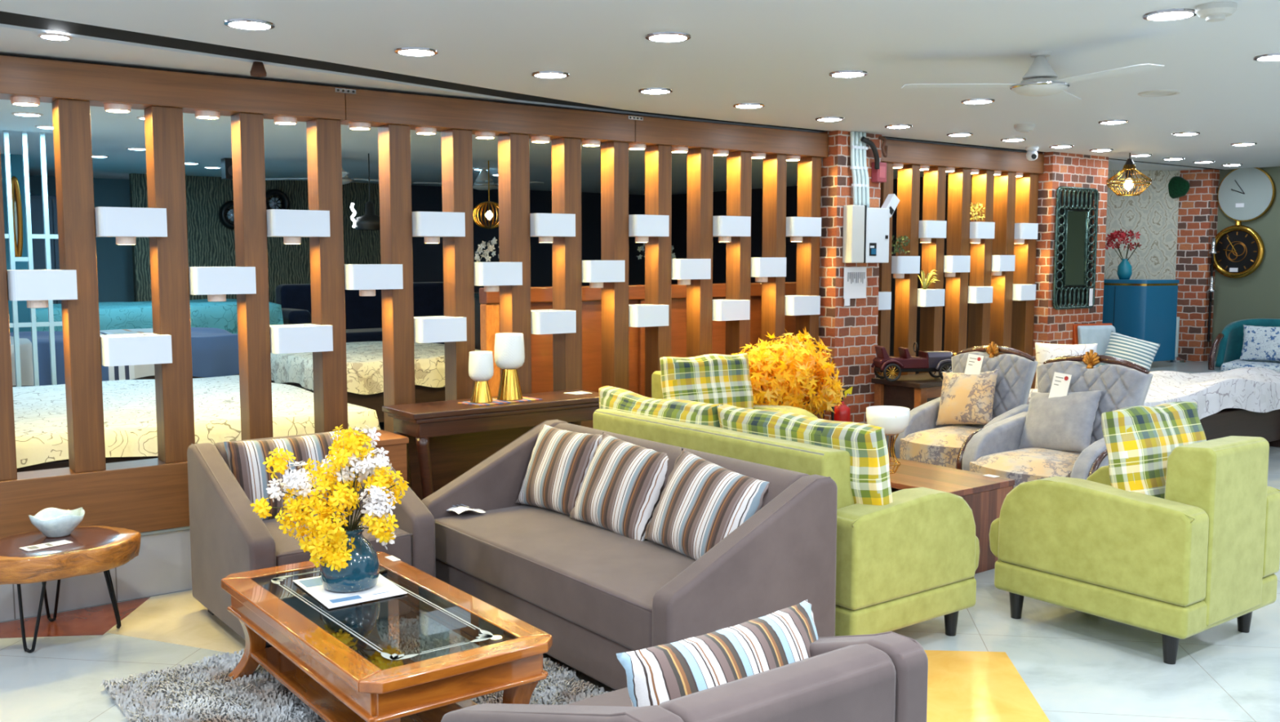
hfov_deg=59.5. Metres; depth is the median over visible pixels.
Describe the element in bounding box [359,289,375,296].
spotlight
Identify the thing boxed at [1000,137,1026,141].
recessed light
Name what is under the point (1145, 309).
base cabinet
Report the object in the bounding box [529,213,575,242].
planter box
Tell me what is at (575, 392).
price card
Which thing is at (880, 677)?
sofa
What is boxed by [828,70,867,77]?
recessed light
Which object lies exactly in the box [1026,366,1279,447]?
bed
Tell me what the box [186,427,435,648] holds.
armchair
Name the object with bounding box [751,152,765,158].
recessed light
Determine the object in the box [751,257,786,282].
planter box
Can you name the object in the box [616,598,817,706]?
throw cushion
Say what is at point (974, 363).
price card
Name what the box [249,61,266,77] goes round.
ceiling fitting
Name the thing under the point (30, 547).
print
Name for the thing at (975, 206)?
potted plant
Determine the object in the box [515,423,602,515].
throw cushion
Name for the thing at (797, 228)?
planter box
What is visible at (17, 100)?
recessed light
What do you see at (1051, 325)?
brick
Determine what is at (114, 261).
wall
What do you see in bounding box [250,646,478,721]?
shelf
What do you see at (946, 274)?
spotlight
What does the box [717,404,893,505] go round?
cushion
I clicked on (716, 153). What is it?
recessed light
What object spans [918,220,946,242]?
planter box
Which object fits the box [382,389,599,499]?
console table
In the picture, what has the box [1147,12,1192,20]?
diffuser
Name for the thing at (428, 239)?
spotlight
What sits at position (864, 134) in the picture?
conduit pipe
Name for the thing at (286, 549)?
seat cushion
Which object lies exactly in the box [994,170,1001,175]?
recessed light
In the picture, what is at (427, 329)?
planter box
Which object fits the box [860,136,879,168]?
flexible duct
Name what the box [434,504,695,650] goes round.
seat cushion
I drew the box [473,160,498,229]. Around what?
pendant lamp
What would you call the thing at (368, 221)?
pendant lamp
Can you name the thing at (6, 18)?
trim
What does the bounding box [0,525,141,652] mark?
side table
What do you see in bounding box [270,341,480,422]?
double bed
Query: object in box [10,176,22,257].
oval mirror
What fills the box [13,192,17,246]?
mirror glass
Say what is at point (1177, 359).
stand
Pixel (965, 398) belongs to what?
throw cushion
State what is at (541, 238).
spotlight
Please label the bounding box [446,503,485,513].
price card
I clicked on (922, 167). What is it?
recessed light
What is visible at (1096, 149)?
recessed light
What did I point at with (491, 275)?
planter box
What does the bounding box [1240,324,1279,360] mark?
throw cushion
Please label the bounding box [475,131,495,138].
recessed light
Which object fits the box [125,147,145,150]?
recessed light
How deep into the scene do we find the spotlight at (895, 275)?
8.38 m
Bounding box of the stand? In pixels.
[1164,316,1185,362]
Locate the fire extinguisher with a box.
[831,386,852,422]
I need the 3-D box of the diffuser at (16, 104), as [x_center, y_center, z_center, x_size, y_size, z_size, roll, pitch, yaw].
[-2.690,-1.125,4.905,0.095,0.004,0.095,-4,7,-37]
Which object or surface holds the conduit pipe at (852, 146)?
attached to the brick pillar at (850, 331)
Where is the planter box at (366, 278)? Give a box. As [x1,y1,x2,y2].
[344,263,403,296]
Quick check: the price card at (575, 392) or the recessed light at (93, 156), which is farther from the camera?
the recessed light at (93, 156)
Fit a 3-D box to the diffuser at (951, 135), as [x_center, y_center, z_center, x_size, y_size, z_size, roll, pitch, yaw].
[2.273,-1.604,7.959,0.146,0.011,0.146,-4,7,-37]
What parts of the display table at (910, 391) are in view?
leg, leg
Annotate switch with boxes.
[871,248,875,253]
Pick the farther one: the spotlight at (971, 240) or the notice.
the spotlight at (971, 240)
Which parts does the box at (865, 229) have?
casing, door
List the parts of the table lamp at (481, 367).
lamp shade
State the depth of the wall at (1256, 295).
11.02 m
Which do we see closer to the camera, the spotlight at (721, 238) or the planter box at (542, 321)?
the planter box at (542, 321)
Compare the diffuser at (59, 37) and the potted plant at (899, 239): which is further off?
the potted plant at (899, 239)
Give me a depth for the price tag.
9.72 m
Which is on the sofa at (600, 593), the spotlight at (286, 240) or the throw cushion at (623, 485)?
the throw cushion at (623, 485)
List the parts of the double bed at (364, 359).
bed frame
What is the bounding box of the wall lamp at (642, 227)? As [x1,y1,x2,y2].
[628,214,669,242]
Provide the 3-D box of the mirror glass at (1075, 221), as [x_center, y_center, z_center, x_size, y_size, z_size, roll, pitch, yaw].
[3.708,-0.959,9.547,0.320,0.630,0.012,-4,7,-37]
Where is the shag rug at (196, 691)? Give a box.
[100,648,613,721]
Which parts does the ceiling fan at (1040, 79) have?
blade, motor, ceiling plate, blade, blade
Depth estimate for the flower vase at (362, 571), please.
3.98 m
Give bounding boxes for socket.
[1124,158,1134,178]
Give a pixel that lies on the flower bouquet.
(375, 511)
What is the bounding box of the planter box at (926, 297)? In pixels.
[916,288,944,306]
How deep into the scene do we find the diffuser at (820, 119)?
7.04 m
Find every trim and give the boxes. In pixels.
[0,11,1222,169]
[140,525,190,535]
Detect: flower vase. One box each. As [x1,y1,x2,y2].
[320,524,379,592]
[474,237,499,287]
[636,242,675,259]
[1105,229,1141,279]
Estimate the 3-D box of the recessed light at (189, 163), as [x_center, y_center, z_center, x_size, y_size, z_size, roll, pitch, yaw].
[-4.173,-1.829,10.387,0.171,0.012,0.171,-4,7,-37]
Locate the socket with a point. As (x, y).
(1129, 165)
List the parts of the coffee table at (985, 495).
panel, panel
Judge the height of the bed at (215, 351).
0.950 m
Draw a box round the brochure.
[293,573,407,608]
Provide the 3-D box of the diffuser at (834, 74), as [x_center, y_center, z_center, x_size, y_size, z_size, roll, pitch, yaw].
[0.991,-1.361,5.327,0.146,0.011,0.146,-4,7,-37]
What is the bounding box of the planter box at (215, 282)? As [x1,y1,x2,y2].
[188,266,256,301]
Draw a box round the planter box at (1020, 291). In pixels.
[1012,284,1035,300]
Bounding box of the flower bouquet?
[250,423,408,571]
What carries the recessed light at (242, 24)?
in the ceiling
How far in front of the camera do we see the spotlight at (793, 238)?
7.70 m
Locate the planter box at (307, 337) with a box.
[269,323,333,353]
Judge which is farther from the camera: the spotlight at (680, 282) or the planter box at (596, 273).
the spotlight at (680, 282)
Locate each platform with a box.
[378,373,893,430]
[1149,360,1223,373]
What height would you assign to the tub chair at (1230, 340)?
1.015 m
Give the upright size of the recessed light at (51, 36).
0.012 m
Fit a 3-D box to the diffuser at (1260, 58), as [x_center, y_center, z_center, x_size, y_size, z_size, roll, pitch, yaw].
[2.773,-1.319,4.876,0.146,0.011,0.146,-4,7,-37]
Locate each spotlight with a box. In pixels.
[26,299,48,307]
[115,236,136,244]
[207,293,226,301]
[283,236,301,244]
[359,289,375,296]
[424,235,439,243]
[484,285,498,291]
[538,235,553,242]
[589,282,603,288]
[635,235,648,242]
[677,279,690,284]
[718,235,731,241]
[755,276,767,282]
[790,235,802,241]
[893,273,904,278]
[920,237,931,242]
[944,272,955,276]
[969,238,980,243]
[991,271,1001,275]
[1013,239,1024,243]
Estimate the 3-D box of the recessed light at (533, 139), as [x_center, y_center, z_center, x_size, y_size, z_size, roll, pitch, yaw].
[-0.577,-1.284,6.498,0.112,0.028,0.112,-4,7,-37]
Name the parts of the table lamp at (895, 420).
lamp shade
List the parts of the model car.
seat, seat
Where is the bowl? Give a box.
[28,506,84,537]
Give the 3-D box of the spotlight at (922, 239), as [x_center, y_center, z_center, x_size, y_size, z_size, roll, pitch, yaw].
[2.185,-0.922,8.570,0.084,0.036,0.084,-4,7,-37]
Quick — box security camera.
[1025,146,1038,160]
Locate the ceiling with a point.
(780, 55)
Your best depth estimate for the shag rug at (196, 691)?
4.04 m
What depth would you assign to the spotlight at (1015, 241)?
9.26 m
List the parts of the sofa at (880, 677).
armrest, backrest, armrest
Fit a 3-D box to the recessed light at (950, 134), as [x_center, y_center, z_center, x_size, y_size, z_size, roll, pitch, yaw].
[2.273,-1.605,7.959,0.183,0.012,0.183,-4,7,-37]
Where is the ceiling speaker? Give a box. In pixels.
[1137,89,1181,97]
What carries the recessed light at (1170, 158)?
in the ceiling
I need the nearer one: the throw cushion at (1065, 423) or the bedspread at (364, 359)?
the throw cushion at (1065, 423)
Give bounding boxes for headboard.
[35,298,283,333]
[275,281,444,343]
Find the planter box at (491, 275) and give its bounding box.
[473,262,522,291]
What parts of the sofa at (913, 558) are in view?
backrest, armrest, leg, seat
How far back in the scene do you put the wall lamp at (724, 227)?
7.26 m
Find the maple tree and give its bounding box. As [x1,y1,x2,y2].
[731,326,847,418]
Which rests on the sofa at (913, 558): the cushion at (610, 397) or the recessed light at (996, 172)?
the cushion at (610, 397)
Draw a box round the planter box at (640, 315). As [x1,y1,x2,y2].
[628,303,668,327]
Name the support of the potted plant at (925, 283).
in the planter box at (926, 297)
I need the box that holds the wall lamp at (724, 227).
[712,215,751,241]
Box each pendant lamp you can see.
[350,153,380,230]
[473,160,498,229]
[1105,152,1152,195]
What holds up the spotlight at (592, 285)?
attached to the planter box at (596, 273)
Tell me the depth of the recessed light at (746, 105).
6.41 m
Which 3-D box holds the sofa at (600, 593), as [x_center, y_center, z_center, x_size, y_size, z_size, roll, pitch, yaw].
[-0.147,0.775,4.641,0.800,0.801,1.860,-4,7,-37]
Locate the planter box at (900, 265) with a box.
[891,256,919,278]
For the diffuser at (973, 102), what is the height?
0.011 m
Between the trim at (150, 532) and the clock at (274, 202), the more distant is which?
the clock at (274, 202)
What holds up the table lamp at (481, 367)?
on the place mat at (495, 401)
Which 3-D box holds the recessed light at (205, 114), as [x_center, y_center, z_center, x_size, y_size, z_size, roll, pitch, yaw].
[-2.074,-1.179,5.369,0.112,0.028,0.112,-4,7,-37]
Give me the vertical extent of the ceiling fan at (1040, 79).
0.178 m
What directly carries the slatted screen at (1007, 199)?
on the baseboard at (886, 436)
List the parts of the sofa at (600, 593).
armrest, rail, backrest, armrest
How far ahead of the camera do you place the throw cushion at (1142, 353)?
9.38 m
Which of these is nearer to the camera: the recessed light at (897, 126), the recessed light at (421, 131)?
the recessed light at (421, 131)
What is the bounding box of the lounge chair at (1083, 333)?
[1072,323,1115,367]
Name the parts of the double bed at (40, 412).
bed frame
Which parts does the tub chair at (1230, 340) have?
seat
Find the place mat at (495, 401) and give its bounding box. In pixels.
[458,395,541,405]
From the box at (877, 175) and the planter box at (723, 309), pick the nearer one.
the planter box at (723, 309)
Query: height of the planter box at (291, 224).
0.166 m
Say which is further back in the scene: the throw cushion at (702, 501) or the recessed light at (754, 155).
the recessed light at (754, 155)
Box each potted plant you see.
[891,235,910,256]
[918,269,938,288]
[969,202,985,222]
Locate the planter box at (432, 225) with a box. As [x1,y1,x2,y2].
[411,211,465,243]
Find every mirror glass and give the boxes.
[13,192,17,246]
[1065,211,1086,284]
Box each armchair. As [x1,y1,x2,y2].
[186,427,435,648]
[651,370,817,417]
[889,341,1038,468]
[955,349,1153,487]
[989,435,1279,664]
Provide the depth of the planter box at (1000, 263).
9.06 m
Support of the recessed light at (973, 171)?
attached to the slatted screen at (1007, 199)
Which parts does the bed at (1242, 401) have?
bed frame, footboard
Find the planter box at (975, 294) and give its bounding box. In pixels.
[968,285,992,302]
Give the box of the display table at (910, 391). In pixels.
[871,371,942,453]
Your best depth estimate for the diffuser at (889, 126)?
7.42 m
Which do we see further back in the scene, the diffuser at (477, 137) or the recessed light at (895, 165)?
the recessed light at (895, 165)
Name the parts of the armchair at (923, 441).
armrest, backrest, crest rail, armrest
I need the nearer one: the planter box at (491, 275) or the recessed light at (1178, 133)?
the planter box at (491, 275)
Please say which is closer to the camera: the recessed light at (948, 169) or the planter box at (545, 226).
the planter box at (545, 226)
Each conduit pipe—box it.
[849,131,857,204]
[854,131,862,204]
[857,132,865,205]
[862,132,869,207]
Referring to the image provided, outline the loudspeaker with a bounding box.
[221,158,232,179]
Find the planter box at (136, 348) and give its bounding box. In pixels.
[100,333,172,366]
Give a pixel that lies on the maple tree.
(796, 362)
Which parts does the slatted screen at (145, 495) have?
post, post, post, post, post, joint plate, post, board, post, post, post, post, joint plate, post, post, post, post, post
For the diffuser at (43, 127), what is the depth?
7.47 m
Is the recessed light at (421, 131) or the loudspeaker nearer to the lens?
the recessed light at (421, 131)
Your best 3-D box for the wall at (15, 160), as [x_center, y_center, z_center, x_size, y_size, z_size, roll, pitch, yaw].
[-7.139,-0.559,8.313,4.680,2.160,0.100,-4,7,-37]
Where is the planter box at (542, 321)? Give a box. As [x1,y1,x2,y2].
[530,309,576,334]
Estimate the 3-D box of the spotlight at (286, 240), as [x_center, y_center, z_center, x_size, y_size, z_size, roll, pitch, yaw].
[-1.742,-0.605,5.611,0.084,0.036,0.084,-4,7,-37]
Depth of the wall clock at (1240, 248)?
11.10 m
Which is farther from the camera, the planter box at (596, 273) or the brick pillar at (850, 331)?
the brick pillar at (850, 331)
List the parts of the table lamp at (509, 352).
lamp shade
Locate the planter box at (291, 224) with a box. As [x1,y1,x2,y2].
[266,208,330,244]
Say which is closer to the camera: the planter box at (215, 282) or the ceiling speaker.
the planter box at (215, 282)
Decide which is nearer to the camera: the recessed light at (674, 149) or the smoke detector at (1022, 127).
the recessed light at (674, 149)
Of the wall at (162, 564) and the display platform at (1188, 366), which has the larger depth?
the display platform at (1188, 366)
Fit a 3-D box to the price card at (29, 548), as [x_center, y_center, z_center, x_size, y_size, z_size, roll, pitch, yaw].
[-2.388,0.740,4.504,0.082,0.002,0.176,4,7,38]
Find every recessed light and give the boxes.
[10,96,39,106]
[11,111,43,116]
[35,124,53,128]
[37,32,72,40]
[92,155,109,157]
[103,103,131,112]
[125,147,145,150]
[136,115,144,119]
[184,162,199,164]
[195,110,219,119]
[203,166,221,168]
[223,18,275,30]
[273,116,297,124]
[348,122,370,129]
[394,47,438,56]
[415,127,436,134]
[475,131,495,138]
[530,136,550,142]
[531,71,569,78]
[582,139,600,146]
[628,143,645,150]
[638,88,672,93]
[644,31,691,42]
[671,146,688,152]
[713,150,728,155]
[733,102,764,108]
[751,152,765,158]
[786,155,800,160]
[814,116,844,121]
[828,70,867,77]
[884,124,912,128]
[893,163,903,168]
[920,165,929,170]
[946,133,973,136]
[946,167,955,172]
[960,98,995,104]
[971,168,978,173]
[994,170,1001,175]
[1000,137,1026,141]
[1016,172,1022,177]
[1048,144,1073,147]
[1089,148,1113,151]
[1097,120,1128,124]
[1130,154,1152,156]
[1142,8,1196,21]
[1162,157,1184,159]
[1171,132,1199,135]
[1192,160,1214,163]
[1221,164,1242,166]
[1230,142,1257,146]
[1253,53,1279,61]
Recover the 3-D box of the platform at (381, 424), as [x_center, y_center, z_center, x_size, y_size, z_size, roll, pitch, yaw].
[-2.214,0.451,10.793,15.400,0.309,8.260,-4,7,-37]
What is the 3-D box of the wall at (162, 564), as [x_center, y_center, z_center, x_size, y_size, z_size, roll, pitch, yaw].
[-2.279,0.951,5.454,8.820,0.299,0.210,-4,7,-37]
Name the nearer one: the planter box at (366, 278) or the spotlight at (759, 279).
the planter box at (366, 278)
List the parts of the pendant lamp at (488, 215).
wire globe, cord, bulb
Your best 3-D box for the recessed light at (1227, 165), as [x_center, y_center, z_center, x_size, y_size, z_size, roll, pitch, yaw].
[5.585,-1.846,10.569,0.183,0.012,0.183,-4,7,-37]
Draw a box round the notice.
[843,266,866,306]
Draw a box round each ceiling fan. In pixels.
[265,158,378,184]
[414,168,543,190]
[901,51,1164,102]
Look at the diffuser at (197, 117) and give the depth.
5.36 m
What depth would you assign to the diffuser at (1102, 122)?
7.19 m
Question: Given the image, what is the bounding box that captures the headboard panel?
[479,281,795,396]
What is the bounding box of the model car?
[871,342,956,382]
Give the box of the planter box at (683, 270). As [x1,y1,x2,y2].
[671,258,711,284]
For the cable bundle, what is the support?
hanging from the ceiling
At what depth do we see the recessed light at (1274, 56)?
4.86 m
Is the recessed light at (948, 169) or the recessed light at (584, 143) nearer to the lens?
the recessed light at (584, 143)
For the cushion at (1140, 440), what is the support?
on the armchair at (1202, 556)
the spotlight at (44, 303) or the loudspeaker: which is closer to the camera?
the spotlight at (44, 303)
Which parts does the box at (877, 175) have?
plate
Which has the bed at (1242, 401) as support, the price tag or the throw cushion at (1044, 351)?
the throw cushion at (1044, 351)
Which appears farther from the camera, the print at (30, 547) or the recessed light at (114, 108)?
the recessed light at (114, 108)
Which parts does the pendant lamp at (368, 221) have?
led strip, lamp shade, cord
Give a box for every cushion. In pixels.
[223,430,351,519]
[262,508,411,565]
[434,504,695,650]
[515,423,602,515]
[565,686,632,706]
[569,431,668,541]
[598,385,722,426]
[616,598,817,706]
[644,448,770,559]
[659,352,753,408]
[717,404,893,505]
[899,425,981,468]
[935,368,998,425]
[969,447,1080,487]
[1017,390,1102,452]
[1035,342,1097,388]
[1099,330,1160,370]
[1101,400,1206,498]
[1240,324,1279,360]
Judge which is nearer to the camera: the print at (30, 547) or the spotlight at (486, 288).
the print at (30, 547)
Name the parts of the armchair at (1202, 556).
seat, leg, armrest, leg, armrest, backrest, leg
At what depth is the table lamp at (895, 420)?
5.91 m
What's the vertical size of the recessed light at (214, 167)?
0.012 m
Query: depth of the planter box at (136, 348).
5.13 m
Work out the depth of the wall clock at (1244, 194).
11.00 m
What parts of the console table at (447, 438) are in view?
leg, leg, panel, moulding, leg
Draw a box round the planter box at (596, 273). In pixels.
[582,260,625,288]
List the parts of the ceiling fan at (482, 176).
blade, motor, blade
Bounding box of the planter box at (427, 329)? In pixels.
[413,315,466,342]
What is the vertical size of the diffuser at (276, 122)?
0.004 m
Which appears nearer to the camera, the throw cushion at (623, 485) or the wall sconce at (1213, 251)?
the throw cushion at (623, 485)
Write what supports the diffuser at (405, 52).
attached to the recessed light at (411, 51)
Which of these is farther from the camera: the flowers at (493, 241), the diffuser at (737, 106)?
the flowers at (493, 241)
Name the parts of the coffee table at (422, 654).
leg, apron moulding, frame, frame, glass pane, leg, frame, apron moulding, frame, leg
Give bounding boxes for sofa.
[421,418,837,689]
[440,631,928,721]
[592,408,979,635]
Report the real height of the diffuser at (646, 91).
0.011 m
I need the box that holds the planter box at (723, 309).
[712,298,750,320]
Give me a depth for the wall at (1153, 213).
11.32 m
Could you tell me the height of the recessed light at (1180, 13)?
0.012 m
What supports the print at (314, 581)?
on the brochure
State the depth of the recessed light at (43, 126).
7.45 m
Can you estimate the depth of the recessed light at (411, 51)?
4.72 m
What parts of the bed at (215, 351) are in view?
bed frame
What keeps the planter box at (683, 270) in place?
attached to the slatted screen at (145, 495)
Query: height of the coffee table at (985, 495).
0.450 m
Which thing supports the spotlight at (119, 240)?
attached to the planter box at (125, 224)
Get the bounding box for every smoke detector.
[1013,123,1035,133]
[1195,1,1237,22]
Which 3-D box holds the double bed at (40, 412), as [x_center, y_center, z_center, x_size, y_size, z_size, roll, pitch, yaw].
[-3.627,0.467,6.639,3.374,0.425,2.574,-4,7,-37]
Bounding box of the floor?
[0,445,1279,721]
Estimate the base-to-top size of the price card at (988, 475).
0.002 m
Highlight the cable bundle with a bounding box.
[878,135,888,157]
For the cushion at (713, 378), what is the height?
0.506 m
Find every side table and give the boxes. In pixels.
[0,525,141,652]
[364,429,408,481]
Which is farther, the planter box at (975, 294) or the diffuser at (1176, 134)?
the planter box at (975, 294)
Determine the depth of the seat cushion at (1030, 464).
6.18 m
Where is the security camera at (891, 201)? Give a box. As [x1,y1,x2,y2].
[880,193,899,217]
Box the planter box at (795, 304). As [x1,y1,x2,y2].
[784,294,820,315]
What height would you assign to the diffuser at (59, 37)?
0.011 m
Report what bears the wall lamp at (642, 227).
attached to the slatted screen at (145, 495)
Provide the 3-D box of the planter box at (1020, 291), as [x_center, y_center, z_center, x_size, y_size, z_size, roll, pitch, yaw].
[3.148,-0.576,9.362,0.220,0.130,0.218,-4,7,-37]
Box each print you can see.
[26,542,53,549]
[298,577,389,602]
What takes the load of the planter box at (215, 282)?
attached to the slatted screen at (145, 495)
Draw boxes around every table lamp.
[468,351,493,403]
[493,332,524,400]
[866,405,910,473]
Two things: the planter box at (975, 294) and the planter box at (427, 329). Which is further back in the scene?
the planter box at (975, 294)
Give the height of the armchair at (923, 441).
1.044 m
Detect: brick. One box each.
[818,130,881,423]
[1032,151,1108,372]
[1175,168,1219,361]
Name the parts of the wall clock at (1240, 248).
crown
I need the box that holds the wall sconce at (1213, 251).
[1205,236,1218,342]
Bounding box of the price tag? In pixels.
[1088,288,1093,306]
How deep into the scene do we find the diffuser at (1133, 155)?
9.54 m
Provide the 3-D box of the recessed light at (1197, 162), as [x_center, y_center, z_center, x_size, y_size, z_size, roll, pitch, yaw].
[5.154,-1.816,10.241,0.183,0.012,0.183,-4,7,-37]
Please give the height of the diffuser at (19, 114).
0.011 m
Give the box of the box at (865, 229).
[842,204,889,262]
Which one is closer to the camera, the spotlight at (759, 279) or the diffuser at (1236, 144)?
the spotlight at (759, 279)
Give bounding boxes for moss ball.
[1168,176,1190,198]
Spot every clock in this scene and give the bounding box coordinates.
[217,200,234,229]
[265,188,289,209]
[1213,220,1264,278]
[1217,167,1275,221]
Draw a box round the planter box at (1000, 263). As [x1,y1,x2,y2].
[991,254,1015,275]
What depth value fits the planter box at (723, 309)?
7.31 m
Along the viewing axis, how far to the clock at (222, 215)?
12.19 m
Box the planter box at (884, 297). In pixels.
[878,291,891,310]
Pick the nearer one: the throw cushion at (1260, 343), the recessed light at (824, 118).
the recessed light at (824, 118)
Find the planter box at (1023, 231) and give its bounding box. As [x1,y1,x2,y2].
[1013,222,1038,243]
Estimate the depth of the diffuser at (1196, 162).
10.21 m
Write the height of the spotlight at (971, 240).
0.036 m
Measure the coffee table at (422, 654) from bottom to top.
0.410 m
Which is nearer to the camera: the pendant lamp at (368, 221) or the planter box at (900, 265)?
the planter box at (900, 265)
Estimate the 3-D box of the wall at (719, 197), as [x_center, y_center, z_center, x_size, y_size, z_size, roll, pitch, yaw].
[2.028,-1.063,13.761,0.100,2.160,5.850,-4,7,-37]
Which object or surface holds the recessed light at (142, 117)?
in the ceiling
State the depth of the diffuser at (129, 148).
8.97 m
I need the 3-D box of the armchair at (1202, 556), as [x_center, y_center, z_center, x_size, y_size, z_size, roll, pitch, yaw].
[2.134,0.724,4.871,0.800,0.861,0.932,-4,7,-37]
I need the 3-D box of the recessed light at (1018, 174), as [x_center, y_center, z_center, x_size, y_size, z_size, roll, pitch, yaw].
[3.117,-1.542,9.285,0.112,0.028,0.112,-4,7,-37]
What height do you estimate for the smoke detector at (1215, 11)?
0.052 m
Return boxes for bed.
[9,327,239,386]
[13,374,380,471]
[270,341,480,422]
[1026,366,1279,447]
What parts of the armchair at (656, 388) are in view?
backrest, armrest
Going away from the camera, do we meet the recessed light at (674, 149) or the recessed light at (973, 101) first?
the recessed light at (973, 101)
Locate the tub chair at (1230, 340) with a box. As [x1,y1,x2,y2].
[1208,318,1279,372]
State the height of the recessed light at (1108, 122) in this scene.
0.012 m
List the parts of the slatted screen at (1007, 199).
post, post, post, post, post, post, post, board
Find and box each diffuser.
[14,102,37,105]
[16,113,39,116]
[39,126,53,128]
[41,35,68,40]
[106,110,128,111]
[128,148,145,150]
[196,116,217,118]
[229,22,270,29]
[275,122,294,124]
[351,128,368,129]
[398,49,433,56]
[477,137,492,138]
[535,73,565,78]
[641,89,669,93]
[649,35,686,41]
[736,105,760,108]
[818,118,840,121]
[832,72,863,77]
[888,125,909,128]
[950,133,969,136]
[964,100,991,104]
[1004,139,1023,141]
[1052,146,1071,147]
[1093,150,1109,151]
[1101,121,1125,124]
[1133,155,1149,156]
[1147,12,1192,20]
[1175,133,1195,135]
[1195,161,1212,163]
[1233,143,1253,146]
[1257,55,1279,61]
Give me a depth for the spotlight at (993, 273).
9.10 m
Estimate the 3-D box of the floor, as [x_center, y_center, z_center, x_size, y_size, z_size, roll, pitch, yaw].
[1.171,1.098,6.033,19.000,0.102,20.000,-4,7,-37]
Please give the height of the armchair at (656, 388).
0.913 m
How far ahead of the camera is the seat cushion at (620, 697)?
2.96 m
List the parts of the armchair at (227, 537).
armrest, backrest, armrest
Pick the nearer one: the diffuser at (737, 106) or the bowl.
the bowl
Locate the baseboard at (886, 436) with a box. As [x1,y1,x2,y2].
[885,435,890,453]
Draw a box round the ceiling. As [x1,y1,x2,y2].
[0,0,1279,195]
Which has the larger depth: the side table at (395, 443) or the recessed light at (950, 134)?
the recessed light at (950, 134)
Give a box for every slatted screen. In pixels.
[0,55,828,537]
[3,130,62,386]
[876,139,1044,388]
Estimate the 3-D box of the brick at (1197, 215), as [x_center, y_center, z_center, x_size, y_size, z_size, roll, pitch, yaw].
[5.686,-0.970,11.447,0.460,1.919,0.355,-4,7,-37]
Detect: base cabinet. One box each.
[474,292,480,350]
[1102,279,1179,361]
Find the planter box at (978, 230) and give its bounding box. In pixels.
[969,222,995,243]
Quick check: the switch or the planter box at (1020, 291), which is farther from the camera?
the planter box at (1020, 291)
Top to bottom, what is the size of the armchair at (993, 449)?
1.071 m
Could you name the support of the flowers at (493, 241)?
on the base cabinet at (477, 304)
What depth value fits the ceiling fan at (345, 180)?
9.91 m
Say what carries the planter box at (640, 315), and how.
attached to the slatted screen at (145, 495)
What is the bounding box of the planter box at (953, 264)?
[943,255,970,276]
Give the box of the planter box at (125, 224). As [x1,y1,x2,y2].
[94,206,167,244]
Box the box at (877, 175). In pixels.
[871,161,886,182]
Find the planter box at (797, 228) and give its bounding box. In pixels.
[786,216,821,241]
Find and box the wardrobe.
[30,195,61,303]
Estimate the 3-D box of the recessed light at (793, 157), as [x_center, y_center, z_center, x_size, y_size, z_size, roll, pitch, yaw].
[1.051,-1.397,7.726,0.112,0.028,0.112,-4,7,-37]
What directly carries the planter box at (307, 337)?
attached to the slatted screen at (145, 495)
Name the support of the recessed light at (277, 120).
attached to the slatted screen at (145, 495)
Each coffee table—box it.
[221,551,552,721]
[888,456,1014,573]
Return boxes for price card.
[19,539,72,551]
[385,555,400,560]
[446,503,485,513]
[564,391,591,394]
[964,353,983,374]
[983,474,999,477]
[1048,371,1071,398]
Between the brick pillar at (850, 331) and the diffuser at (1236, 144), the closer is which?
the brick pillar at (850, 331)
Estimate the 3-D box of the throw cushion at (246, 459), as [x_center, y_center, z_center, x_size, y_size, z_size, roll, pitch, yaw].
[-1.591,0.526,5.115,0.580,0.372,0.179,-4,7,-39]
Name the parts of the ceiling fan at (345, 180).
blade, blade, motor, blade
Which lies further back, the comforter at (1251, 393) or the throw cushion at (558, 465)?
the comforter at (1251, 393)
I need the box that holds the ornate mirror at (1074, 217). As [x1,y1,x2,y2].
[1052,186,1098,309]
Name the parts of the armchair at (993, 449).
armrest, armrest, backrest, crest rail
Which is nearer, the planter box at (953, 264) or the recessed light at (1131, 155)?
the planter box at (953, 264)
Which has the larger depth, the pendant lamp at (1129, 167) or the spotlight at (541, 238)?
the pendant lamp at (1129, 167)
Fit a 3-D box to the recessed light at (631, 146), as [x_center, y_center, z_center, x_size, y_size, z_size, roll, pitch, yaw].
[-0.019,-1.323,6.919,0.112,0.028,0.112,-4,7,-37]
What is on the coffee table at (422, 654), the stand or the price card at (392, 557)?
the price card at (392, 557)
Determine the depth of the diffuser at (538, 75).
5.33 m
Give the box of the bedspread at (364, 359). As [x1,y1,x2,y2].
[270,341,480,394]
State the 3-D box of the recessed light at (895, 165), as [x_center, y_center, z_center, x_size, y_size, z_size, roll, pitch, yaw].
[1.912,-1.458,8.376,0.112,0.028,0.112,-4,7,-37]
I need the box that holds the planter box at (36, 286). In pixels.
[6,269,77,307]
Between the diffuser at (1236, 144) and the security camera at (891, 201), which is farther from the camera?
the diffuser at (1236, 144)
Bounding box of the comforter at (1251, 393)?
[1026,366,1279,419]
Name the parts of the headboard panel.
panel, rail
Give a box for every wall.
[0,153,31,332]
[0,528,191,622]
[28,175,134,302]
[128,173,644,302]
[671,173,972,373]
[1103,169,1180,279]
[1211,166,1279,360]
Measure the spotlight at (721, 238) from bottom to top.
0.036 m
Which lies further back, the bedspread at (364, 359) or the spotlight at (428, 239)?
the bedspread at (364, 359)
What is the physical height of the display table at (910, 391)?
0.735 m

